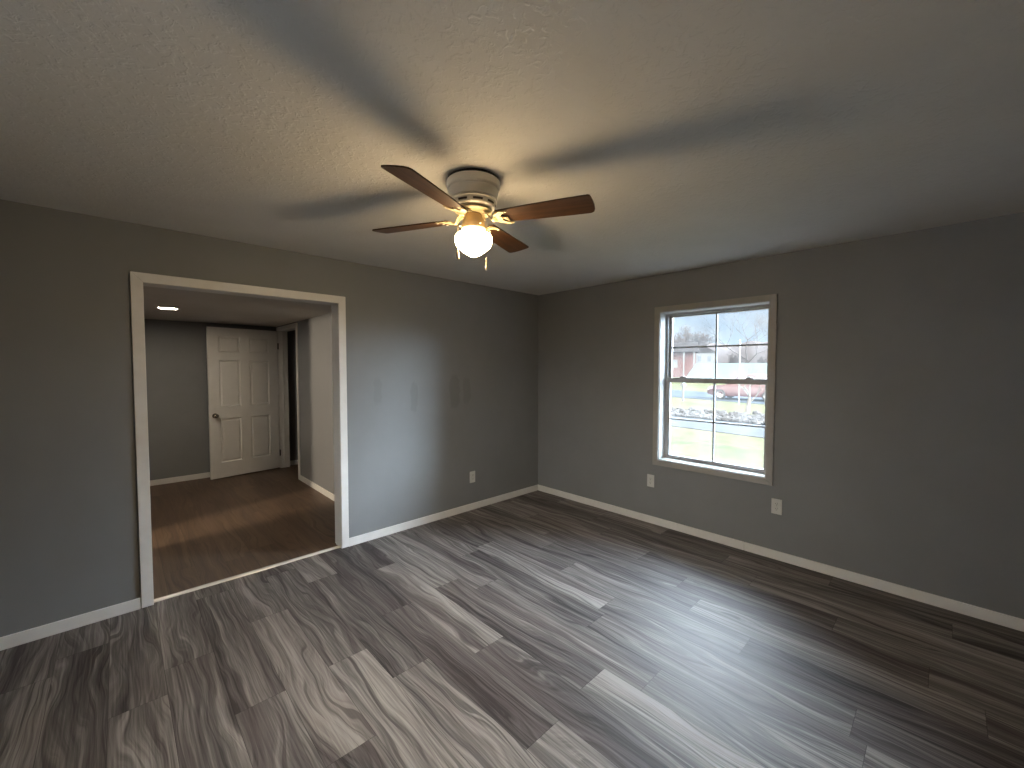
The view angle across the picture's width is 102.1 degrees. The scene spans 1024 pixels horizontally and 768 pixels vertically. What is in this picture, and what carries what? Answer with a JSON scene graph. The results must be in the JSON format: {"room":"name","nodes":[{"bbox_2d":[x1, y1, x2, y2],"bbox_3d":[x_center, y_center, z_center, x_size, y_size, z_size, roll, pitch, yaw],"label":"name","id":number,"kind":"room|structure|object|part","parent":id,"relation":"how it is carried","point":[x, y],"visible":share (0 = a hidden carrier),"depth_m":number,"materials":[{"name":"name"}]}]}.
{"room":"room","nodes":[
{"label":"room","id":0,"kind":"room"},
{"bbox_2d":[144,319,297,479],"bbox_3d":[-3.838,0.234,6.004,4.700,2.160,0.120,-2,3,-44],"label":"wall","id":1,"kind":"structure","parent":0,"point":[176,351],"depth_m":5.43,"materials":[{"name":"grey paint"}]},
{"bbox_2d":[150,460,297,485],"bbox_3d":[-3.902,1.234,5.891,4.400,0.070,0.012,-2,3,-44],"label":"baseboard","id":2,"kind":"structure","parent":1,"relation":"attached to","point":[293,462],"depth_m":5.46,"materials":[{"name":"white paint"}]},
{"bbox_2d":[143,286,330,326],"bbox_3d":[-2.671,-0.847,4.738,4.700,0.100,3.500,-2,3,-44],"label":"ceiling","id":3,"kind":"structure","parent":0,"point":[194,306],"depth_m":4.27,"materials":[{"name":"paint"}]},
{"bbox_2d":[155,307,179,309],"bbox_3d":[-3.529,-0.774,4.241,0.202,0.006,0.202,-2,3,-44],"label":"recessed light","id":4,"kind":"object","parent":3,"relation":"in","point":[164,308],"visible":1,"depth_m":4.25,"materials":[{"name":"white paint"}]},
{"bbox_2d":[150,464,337,598],"bbox_3d":[-2.720,1.348,4.655,4.400,0.060,3.438,-2,3,-44],"label":"floor","id":5,"kind":"structure","parent":0,"point":[204,530],"depth_m":3.96,"materials":[{"name":"brown wood"}]},
{"bbox_2d":[154,545,339,602],"bbox_3d":[-1.875,1.376,3.062,1.179,0.010,0.046,-2,3,-44],"label":"trim","id":6,"kind":"structure","parent":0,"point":[338,546],"depth_m":2.98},
{"bbox_2d":[0,199,537,636],"bbox_3d":[-1.413,0.201,3.478,4.670,2.426,0.120,-2,3,-44],"label":"wall","id":7,"kind":"structure","parent":0,"point":[442,374],"depth_m":2.53,"materials":[{"name":"grey paint"}]},
{"bbox_2d":[130,271,348,607],"bbox_3d":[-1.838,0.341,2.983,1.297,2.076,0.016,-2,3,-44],"label":"trim","id":8,"kind":"structure","parent":7,"relation":"attached to","point":[137,279],"depth_m":2.58,"materials":[{"name":"white paint"}]},
{"bbox_2d":[0,485,537,650],"bbox_3d":[-1.325,1.328,3.515,4.526,0.070,0.012,-2,3,-44],"label":"baseboard","id":9,"kind":"structure","parent":7,"relation":"attached to","point":[19,638],"depth_m":2.52,"materials":[{"name":"white paint"}]},
{"bbox_2d":[470,471,474,482],"bbox_3d":[-0.416,0.982,4.369,0.072,0.120,0.009,-2,3,-44],"label":"wall outlet","id":10,"kind":"object","parent":7,"relation":"attached to","point":[472,473],"visible":1,"depth_m":4.36,"materials":[{"name":"plastic"}]},
{"bbox_2d":[276,313,333,493],"bbox_3d":[-2.312,0.272,5.042,0.120,2.160,3.380,-2,3,-44],"label":"wall","id":11,"kind":"structure","parent":0,"point":[315,333],"depth_m":5.01,"materials":[{"name":"grey paint"}]},
{"bbox_2d":[206,326,280,479],"bbox_3d":[-3.704,0.246,5.781,0.104,2.022,0.882,2,3,37],"label":"door","id":12,"kind":"structure","parent":11,"relation":"in","point":[242,364],"depth_m":5.75,"materials":[{"name":"white paint"}]},
{"bbox_2d":[276,323,300,479],"bbox_3d":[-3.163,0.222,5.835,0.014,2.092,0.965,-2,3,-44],"label":"trim","id":13,"kind":"structure","parent":11,"relation":"attached to","point":[293,325],"depth_m":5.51,"materials":[{"name":"white paint"}]},
{"bbox_2d":[300,475,334,500],"bbox_3d":[-2.013,1.283,4.669,0.012,0.070,2.370,-2,3,-44],"label":"baseboard","id":14,"kind":"structure","parent":11,"relation":"attached to","point":[313,485],"depth_m":5.03,"materials":[{"name":"white paint"}]},
{"bbox_2d":[0,0,1023,294],"bbox_3d":[0.130,-0.997,1.812,4.670,0.100,4.590,-2,3,-44],"label":"ceiling","id":15,"kind":"structure","parent":0,"point":[698,133],"depth_m":1.47,"materials":[{"name":"white paint"}]},
{"bbox_2d":[372,165,594,270],"bbox_3d":[-0.181,-0.734,1.937,0.870,0.436,0.871,-1,2,-21],"label":"ceiling fan","id":16,"kind":"object","parent":15,"relation":"hanging from","point":[473,192],"visible":1,"depth_m":1.84,"materials":[{"name":"brown wood"}]},
{"bbox_3d":[-0.496,-0.786,2.074,0.445,0.006,0.125,3,13,23],"label":"blade","id":17,"kind":"part","parent":16,"relation":"part of","materials":[{"name":"brown wood"}]},
{"bbox_3d":[-0.319,-0.757,1.622,0.127,0.006,0.444,15,8,23],"label":"blade","id":18,"kind":"part","parent":16,"relation":"part of","materials":[{"name":"brown wood"}]},
{"bbox_3d":[-0.180,-0.946,1.930,0.236,0.012,0.236,-2,3,-44],"label":"mounting plate","id":19,"kind":"part","parent":16,"relation":"part of","materials":[{"name":"white metal"}]},
{"bbox_3d":[-0.180,-0.661,1.941,0.174,0.129,0.174,-2,3,-44],"label":"glass globe","id":20,"kind":"part","parent":16,"relation":"part of"},
{"bbox_3d":[-0.125,-0.671,1.885,0.003,0.199,0.042,-1,3,-29],"label":"pull chain","id":21,"kind":"part","parent":16,"relation":"part of","materials":[{"name":"gold metal"}]},
{"bbox_3d":[-0.042,-0.785,2.252,0.124,0.006,0.444,-9,-1,24],"label":"blade","id":22,"kind":"part","parent":16,"relation":"part of","materials":[{"name":"brown wood"}]},
{"bbox_3d":[0.135,-0.756,1.798,0.445,0.006,0.125,3,-9,24],"label":"blade","id":23,"kind":"part","parent":16,"relation":"part of","materials":[{"name":"brown wood"}]},
{"bbox_2d":[0,490,1023,767],"bbox_3d":[0.162,1.455,1.959,4.550,0.060,4.378,-2,3,-44],"label":"floor","id":24,"kind":"structure","parent":0,"point":[536,629],"depth_m":2.08,"materials":[{"name":"grey laminate"}]},
{"bbox_2d":[538,212,1023,618],"bbox_3d":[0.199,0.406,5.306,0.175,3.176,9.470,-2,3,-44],"label":"wall","id":25,"kind":"structure","parent":0,"point":[899,421],"depth_m":2.88,"materials":[{"name":"grey paint"}]},
{"bbox_2d":[647,474,653,486],"bbox_3d":[1.339,0.934,3.996,0.009,0.120,0.072,-2,3,-44],"label":"wall outlet","id":26,"kind":"object","parent":25,"relation":"attached to","point":[650,478],"visible":1,"depth_m":3.99,"materials":[{"name":"plastic"}]},
{"bbox_2d":[652,294,777,485],"bbox_3d":[1.761,0.035,3.639,0.188,1.496,1.005,-2,3,-44],"label":"window","id":27,"kind":"structure","parent":25,"relation":"in","point":[663,318],"depth_m":3.67,"materials":[{"name":"paint"}]},
{"bbox_3d":[1.798,0.330,3.686,0.026,0.759,0.852,-2,3,-44],"label":"sash","id":28,"kind":"part","parent":27,"relation":"part of","materials":[{"name":"clear glass"}]},
{"bbox_2d":[670,383,764,460],"bbox_3d":[1.798,0.343,3.686,0.011,0.697,0.808,-2,3,-44],"label":"grille","id":29,"kind":"object","parent":27,"relation":"attached to","point":[714,384],"depth_m":3.69,"materials":[{"name":"white plastic"}]},
{"bbox_3d":[1.818,-0.323,3.679,0.024,0.630,0.852,-2,3,-44],"label":"sash","id":30,"kind":"part","parent":27,"relation":"part of","materials":[{"name":"clear glass"}]},
{"bbox_2d":[672,314,767,377],"bbox_3d":[1.818,-0.336,3.678,0.011,0.576,0.808,-2,3,-44],"label":"grille","id":31,"kind":"object","parent":27,"relation":"attached to","point":[716,345],"depth_m":3.68,"materials":[{"name":"white plastic"}]},
{"bbox_2d":[771,498,781,514],"bbox_3d":[2.067,0.958,3.232,0.009,0.120,0.072,-2,3,-44],"label":"wall outlet","id":32,"kind":"object","parent":25,"relation":"attached to","point":[776,504],"visible":1,"depth_m":3.23,"materials":[{"name":"plastic"}]},
{"bbox_2d":[538,485,1023,631],"bbox_3d":[1.810,1.331,3.515,0.012,0.070,4.338,-2,3,-44],"label":"baseboard","id":33,"kind":"structure","parent":25,"relation":"attached to","point":[991,616],"depth_m":3.02,"materials":[{"name":"white paint"}]},
{"label":"outside","id":34,"kind":"structure","parent":0,"visible":0},
{"bbox_2d":[671,390,764,403],"bbox_3d":[13.641,0.653,38.507,61.000,0.120,150.000,-2,3,-44],"label":"street","id":35,"kind":"structure","parent":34,"point":[674,393],"depth_m":29.25,"materials":[{"name":"grey asphalt"}]},
{"bbox_2d":[707,374,766,400],"bbox_3d":[15.611,0.200,27.283,1.904,1.660,4.670,-2,3,-42],"label":"parked car","id":36,"kind":"object","parent":35,"relation":"on","point":[729,390],"visible":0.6,"depth_m":27.01,"materials":[{"name":"red paint"}]},
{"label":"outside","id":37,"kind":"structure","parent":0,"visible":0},
{"bbox_2d":[670,377,764,468],"bbox_3d":[22.654,0.435,47.095,89.700,0.300,210.000,-2,3,-44],"label":"lawn","id":38,"kind":"structure","parent":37,"point":[742,450],"depth_m":12.00,"materials":[{"name":"green plant"}]},
{"bbox_2d":[680,383,685,400],"bbox_3d":[10.835,0.553,26.219,0.200,1.270,0.480,2,3,41],"label":"mailbox","id":39,"kind":"object","parent":38,"relation":"on","point":[681,384],"visible":0.76,"depth_m":26.16,"materials":[{"name":"white paint"}]},
{"bbox_3d":[10.835,0.663,26.223,0.100,1.050,0.100,2,3,41],"label":"post","id":40,"kind":"part","parent":39,"relation":"part of","materials":[{"name":"white paint"}]},
{"bbox_2d":[672,342,699,376],"bbox_3d":[35.371,-4.867,99.982,17.200,10.200,12.900,1,2,20],"label":"brick house","id":41,"kind":"structure","parent":38,"relation":"on","point":[684,359],"depth_m":94.24,"materials":[{"name":"red brick"}]},
{"bbox_3d":[38.390,-3.583,92.504,0.300,7.220,0.300,1,2,20],"label":"porch post","id":42,"kind":"part","parent":41,"relation":"part of","materials":[{"name":"white paint"}]},
{"bbox_2d":[671,407,764,423],"bbox_3d":[8.617,1.322,19.176,4.146,0.330,15.494,-2,3,-38],"label":"fieldstone border","id":43,"kind":"object","parent":38,"relation":"on","point":[758,418],"visible":0.32,"depth_m":17.60,"materials":[{"name":"grey stone"}]},
{"bbox_2d":[686,363,766,378],"bbox_3d":[40.902,-1.061,71.090,19.800,5.050,9.200,1,3,28],"label":"house","id":44,"kind":"structure","parent":38,"relation":"on","point":[700,370],"depth_m":70.88,"materials":[{"name":"white"}]},
{"bbox_2d":[698,311,767,362],"bbox_3d":[44.150,-8.038,79.523,12.878,17.983,17.670,-2,3,-44],"label":"bare tree","id":45,"kind":"object","parent":38,"relation":"on","point":[759,324],"visible":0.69,"depth_m":79.21,"materials":[{"name":"grey plant"}]},
{"bbox_2d":[738,340,740,403],"bbox_3d":[13.137,-0.631,23.902,0.100,3.820,0.095,-2,3,-44],"label":"metal pole","id":46,"kind":"object","parent":38,"relation":"on","point":[739,340],"visible":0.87,"depth_m":23.87,"materials":[{"name":"white metal"}]},
{"bbox_2d":[729,368,762,412],"bbox_3d":[10.762,0.278,19.038,1.706,2.394,1.774,-1,2,-18],"label":"ornamental tree","id":47,"kind":"object","parent":38,"relation":"on","point":[747,409],"visible":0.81,"depth_m":19.18,"materials":[{"name":"white plant"}]},
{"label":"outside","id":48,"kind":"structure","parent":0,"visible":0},
{"bbox_2d":[670,416,764,437],"bbox_3d":[-0.942,1.183,24.619,23.550,0.120,150.000,-2,3,-44],"label":"street","id":49,"kind":"structure","parent":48,"point":[722,428],"depth_m":14.72,"materials":[{"name":"grey asphalt"}]},
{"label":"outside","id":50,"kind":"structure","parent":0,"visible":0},
{"bbox_2d":[676,339,767,362],"bbox_3d":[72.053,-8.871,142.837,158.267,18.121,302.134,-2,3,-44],"label":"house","id":51,"kind":"structure","parent":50,"point":[722,357],"depth_m":146.21,"materials":[{"name":"white"}]},
{"bbox_2d":[673,330,688,341],"bbox_3d":[44.551,-7.896,118.305,11.632,15.290,10.745,1,2,16],"label":"bare tree","id":52,"kind":"object","parent":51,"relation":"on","point":[678,336],"visible":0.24,"depth_m":116.46,"materials":[{"name":"grey plant"}]},
{"bbox_2d":[677,325,714,345],"bbox_3d":[60.586,-10.881,138.094,12.964,19.775,13.358,-1,3,-27],"label":"bare tree","id":53,"kind":"object","parent":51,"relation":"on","point":[689,338],"visible":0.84,"depth_m":136.85,"materials":[{"name":"grey plant"}]},
{"bbox_2d":[696,347,714,362],"bbox_3d":[50.880,-5.083,109.668,6.000,9.700,6.600,1,2,24],"label":"house","id":54,"kind":"structure","parent":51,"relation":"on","point":[706,355],"depth_m":106.59,"materials":[{"name":"paint"}]},
{"bbox_2d":[725,352,747,362],"bbox_3d":[61.873,-4.604,113.009,6.819,8.963,6.299,0,2,7],"label":"bare tree","id":55,"kind":"object","parent":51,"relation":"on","point":[732,358],"visible":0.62,"depth_m":112.57,"materials":[{"name":"grey plant"}]},
{"bbox_2d":[757,356,766,362],"bbox_3d":[77.195,-4.757,128.046,4.626,8.094,4.828,2,3,34],"label":"bare tree","id":56,"kind":"object","parent":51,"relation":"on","point":[761,360],"visible":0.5,"depth_m":126.91,"materials":[{"name":"grey plant"}]}
]}

